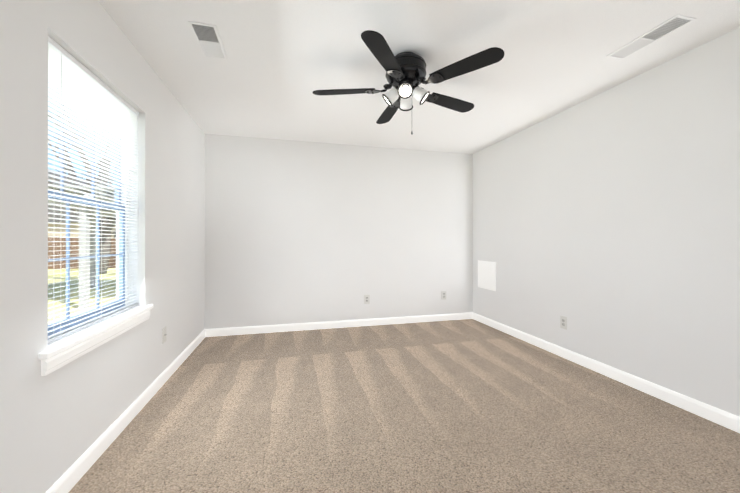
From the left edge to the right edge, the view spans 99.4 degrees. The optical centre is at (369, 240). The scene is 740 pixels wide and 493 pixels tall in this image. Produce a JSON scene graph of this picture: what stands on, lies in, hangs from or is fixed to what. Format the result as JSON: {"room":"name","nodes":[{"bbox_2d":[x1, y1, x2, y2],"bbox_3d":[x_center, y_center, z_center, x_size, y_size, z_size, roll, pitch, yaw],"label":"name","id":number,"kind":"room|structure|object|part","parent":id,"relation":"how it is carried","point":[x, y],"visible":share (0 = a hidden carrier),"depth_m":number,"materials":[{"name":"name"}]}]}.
{"room":"empty bedroom","nodes":[
{"label":"empty bedroom","id":0,"kind":"room"},
{"bbox_2d":[0,0,204,492],"bbox_3d":[-1.495,-0.065,1.508,0.160,2.440,4.940,0,0,-14],"label":"wall","id":1,"kind":"structure","parent":0,"point":[56,424],"depth_m":1.53,"materials":[{"name":"paint"}]},
{"bbox_2d":[48,91,128,337],"bbox_3d":[-1.608,-0.207,1.748,0.060,1.395,0.920,0,0,-14],"label":"window","id":2,"kind":"structure","parent":1,"relation":"in","point":[117,260],"depth_m":1.87,"materials":[{"name":"clear glass"}]},
{"bbox_3d":[-1.619,-0.539,1.746,0.004,0.605,0.794,0,0,-14],"label":"sash glass","id":3,"kind":"part","parent":2,"relation":"part of","materials":[{"name":"clear glass"}]},
{"bbox_3d":[-1.619,-0.535,1.746,0.024,0.669,0.850,0,0,-14],"label":"window sash","id":4,"kind":"part","parent":2,"relation":"part of","materials":[{"name":"white plastic"}]},
{"bbox_3d":[-1.595,0.097,1.751,0.004,0.618,0.794,0,0,-14],"label":"sash glass","id":5,"kind":"part","parent":2,"relation":"part of","materials":[{"name":"clear glass"}]},
{"bbox_3d":[-1.595,0.106,1.751,0.025,0.692,0.850,0,0,-14],"label":"window sash","id":6,"kind":"part","parent":2,"relation":"part of","materials":[{"name":"white plastic"}]},
{"bbox_2d":[48,36,138,115],"bbox_3d":[-1.527,-0.888,1.770,0.025,0.027,0.908,0,0,-14],"label":"blind headrail","id":7,"kind":"object","parent":1,"relation":"attached to","point":[72,59],"visible":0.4,"depth_m":1.66,"materials":[{"name":"white plastic"}]},
{"bbox_2d":[60,52,61,334],"bbox_3d":[-1.435,-0.217,1.458,0.002,1.316,0.002,0,0,-14],"label":"blind cord","id":8,"kind":"object","parent":7,"relation":"hanging from","point":[61,52],"depth_m":1.46,"materials":[{"name":"white fabric"}]},
{"bbox_2d":[48,44,138,336],"bbox_3d":[-1.527,-0.216,1.769,0.025,1.297,0.900,0,0,-14],"label":"window blind slats","id":9,"kind":"object","parent":7,"relation":"hanging from","point":[105,105],"visible":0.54,"depth_m":1.67,"materials":[{"name":"white plastic"}]},
{"bbox_2d":[101,184,101,318],"bbox_3d":[-1.515,-0.216,1.772,0.002,1.316,0.002,0,0,-14],"label":"blind cord","id":10,"kind":"object","parent":7,"relation":"hanging from","point":[101,216],"depth_m":1.77,"materials":[{"name":"white fabric"}]},
{"bbox_2d":[48,303,137,342],"bbox_3d":[-1.527,0.449,1.767,0.022,0.014,0.900,0,0,-14],"label":"rail","id":11,"kind":"object","parent":10,"relation":"hanging from","point":[63,334],"visible":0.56,"depth_m":1.67,"materials":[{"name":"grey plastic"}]},
{"bbox_2d":[125,142,125,288],"bbox_3d":[-1.619,-0.216,2.079,0.002,1.316,0.002,0,0,-14],"label":"blind cord","id":12,"kind":"object","parent":7,"relation":"hanging from","point":[125,142],"depth_m":2.08,"materials":[{"name":"white fabric"}]},
{"bbox_2d":[136,113,137,217],"bbox_3d":[-1.601,-0.513,2.157,0.011,0.720,0.007,0,0,-14],"label":"blind wand","id":13,"kind":"object","parent":7,"relation":"hanging from","point":[137,162],"visible":1,"depth_m":2.16,"materials":[{"name":"white plastic"}]},
{"bbox_2d":[38,304,152,359],"bbox_3d":[-1.515,0.477,1.770,0.136,0.027,1.030,0,0,-14],"label":"stool","id":14,"kind":"object","parent":1,"relation":"attached to","point":[59,345],"visible":0.83,"depth_m":1.59,"materials":[{"name":"white wood"}]},
{"bbox_2d":[41,310,149,375],"bbox_3d":[-1.473,0.527,1.781,0.018,0.072,0.990,0,0,-14],"label":"apron","id":15,"kind":"object","parent":1,"relation":"attached to","point":[54,363],"visible":0.73,"depth_m":1.57,"materials":[{"name":"white wood"}]},
{"bbox_2d":[46,329,204,492],"bbox_3d":[-1.411,1.109,1.527,0.014,0.092,4.620,0,0,-14],"label":"baseboard","id":16,"kind":"structure","parent":1,"relation":"attached to","point":[71,476],"depth_m":1.81,"materials":[{"name":"white wood"}]},
{"bbox_2d":[162,326,166,343],"bbox_3d":[-1.673,0.772,2.565,0.017,0.124,0.076,0,0,-14],"label":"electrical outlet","id":17,"kind":"object","parent":1,"relation":"attached to","point":[164,334],"visible":1,"depth_m":2.56,"materials":[{"name":"white plastic"}]},
{"bbox_2d":[204,134,472,328],"bbox_3d":[-0.173,-0.059,4.309,3.780,2.440,0.160,0,0,-14],"label":"wall","id":18,"kind":"structure","parent":0,"point":[302,232],"depth_m":4.14,"materials":[{"name":"paint"}]},
{"bbox_2d":[205,312,472,336],"bbox_3d":[-0.230,1.115,4.203,3.620,0.092,0.014,0,0,-14],"label":"baseboard","id":19,"kind":"structure","parent":18,"relation":"attached to","point":[311,326],"depth_m":4.13,"materials":[{"name":"white wood"}]},
{"bbox_2d":[364,295,369,303],"bbox_3d":[-0.041,0.801,4.255,0.076,0.124,0.007,0,0,-14],"label":"electrical outlet","id":20,"kind":"object","parent":18,"relation":"attached to","point":[366,299],"visible":1,"depth_m":4.25,"materials":[{"name":"white plastic"}]},
{"bbox_2d":[441,291,445,299],"bbox_3d":[1.068,0.796,4.537,0.076,0.124,0.007,0,0,-14],"label":"electrical outlet","id":21,"kind":"object","parent":18,"relation":"attached to","point":[443,295],"visible":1,"depth_m":4.53,"materials":[{"name":"white plastic"}]},
{"bbox_2d":[68,319,739,492],"bbox_3d":[1.020,1.217,2.144,5.350,0.120,4.940,0,0,-14],"label":"floor","id":22,"kind":"structure","parent":0,"point":[463,406],"depth_m":1.96,"materials":[{"name":"carpet"}]},
{"bbox_2d":[98,0,739,153],"bbox_3d":[1.020,-1.343,2.149,5.350,0.120,4.940,0,0,-14],"label":"ceiling","id":23,"kind":"structure","parent":0,"point":[276,68],"depth_m":2.19,"materials":[{"name":"white paint"}]},
{"bbox_2d":[187,21,226,58],"bbox_3d":[-1.039,-1.280,2.029,0.155,0.007,0.360,0,0,-14],"label":"ceiling vent","id":24,"kind":"object","parent":23,"relation":"in","point":[208,40],"visible":1,"depth_m":2.01,"materials":[{"name":"white metal"}]},
{"bbox_2d":[312,30,504,133],"bbox_3d":[0.245,-1.011,2.275,1.284,0.544,1.236,0,0,-14],"label":"fan","id":25,"kind":"object","parent":23,"relation":"hanging from","point":[405,74],"visible":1,"depth_m":2.10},
{"bbox_3d":[-0.182,-1.069,2.262,0.450,0.030,0.239,0,0,-14],"label":"blade","id":26,"kind":"part","parent":25,"relation":"part of","materials":[{"name":"black wood"}]},
{"bbox_3d":[0.084,-1.070,1.824,0.339,0.030,0.404,0,0,-14],"label":"blade","id":27,"kind":"part","parent":25,"relation":"part of","materials":[{"name":"black wood"}]},
{"bbox_3d":[0.158,-1.068,2.655,0.128,0.030,0.458,0,0,-14],"label":"blade","id":28,"kind":"part","parent":25,"relation":"part of","materials":[{"name":"black wood"}]},
{"bbox_3d":[0.253,-1.159,2.222,0.280,0.249,0.280,0,0,-14],"label":"motor","id":29,"kind":"part","parent":25,"relation":"part of","materials":[{"name":"black metal"}]},
{"bbox_3d":[0.629,-1.069,2.447,0.454,0.030,0.222,0,0,-14],"label":"blade","id":30,"kind":"part","parent":25,"relation":"part of","materials":[{"name":"black wood"}]},
{"bbox_3d":[0.579,-1.070,1.936,0.325,0.030,0.414,0,0,-14],"label":"blade","id":31,"kind":"part","parent":25,"relation":"part of","materials":[{"name":"black wood"}]},
{"bbox_2d":[606,14,695,59],"bbox_3d":[1.769,-1.280,2.003,0.150,0.007,0.420,0,0,-14],"label":"ceiling vent","id":32,"kind":"object","parent":23,"relation":"in","point":[670,26],"visible":1,"depth_m":1.98,"materials":[{"name":"white metal"}]},
{"bbox_2d":[473,27,739,416],"bbox_3d":[1.959,-0.061,3.264,0.160,2.440,2.914,0,0,-14],"label":"wall","id":33,"kind":"structure","parent":0,"point":[606,223],"depth_m":2.47,"materials":[{"name":"paint"}]},
{"bbox_2d":[478,260,495,290],"bbox_3d":[1.605,0.481,4.326,0.004,0.380,0.400,0,0,-14],"label":"access panel","id":34,"kind":"object","parent":33,"relation":"attached to","point":[486,274],"depth_m":4.30,"materials":[{"name":"white paint"}]},
{"bbox_2d":[560,316,566,329],"bbox_3d":[1.913,0.814,3.103,0.007,0.124,0.076,0,0,-14],"label":"electrical outlet","id":35,"kind":"object","parent":33,"relation":"attached to","point":[563,322],"visible":1,"depth_m":3.10,"materials":[{"name":"white plastic"}]},
{"bbox_2d":[472,313,739,432],"bbox_3d":[1.875,1.113,3.240,0.014,0.092,2.915,0,0,-14],"label":"baseboard","id":36,"kind":"structure","parent":33,"relation":"attached to","point":[713,414],"depth_m":2.46,"materials":[{"name":"white wood"}]},
{"label":"outside","id":37,"kind":"structure","parent":0,"visible":0},
{"bbox_2d":[48,268,115,323],"bbox_3d":[-51.582,1.688,17.832,88.909,0.200,160.000,0,0,-14],"label":"lawn","id":38,"kind":"structure","parent":37,"point":[63,283],"depth_m":9.62,"materials":[{"name":"green plant"}]},
{"bbox_2d":[48,110,115,308],"bbox_3d":[-20.321,-2.943,15.397,29.510,9.221,41.110,0,0,-14],"label":"house","id":39,"kind":"structure","parent":38,"relation":"on","point":[59,236],"depth_m":11.04,"materials":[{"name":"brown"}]},
{"bbox_3d":[-7.002,0.195,9.024,4.400,2.750,4.700,0,0,-14],"label":"pergola frame","id":40,"kind":"part","parent":39,"relation":"part of","materials":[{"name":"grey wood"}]}
]}

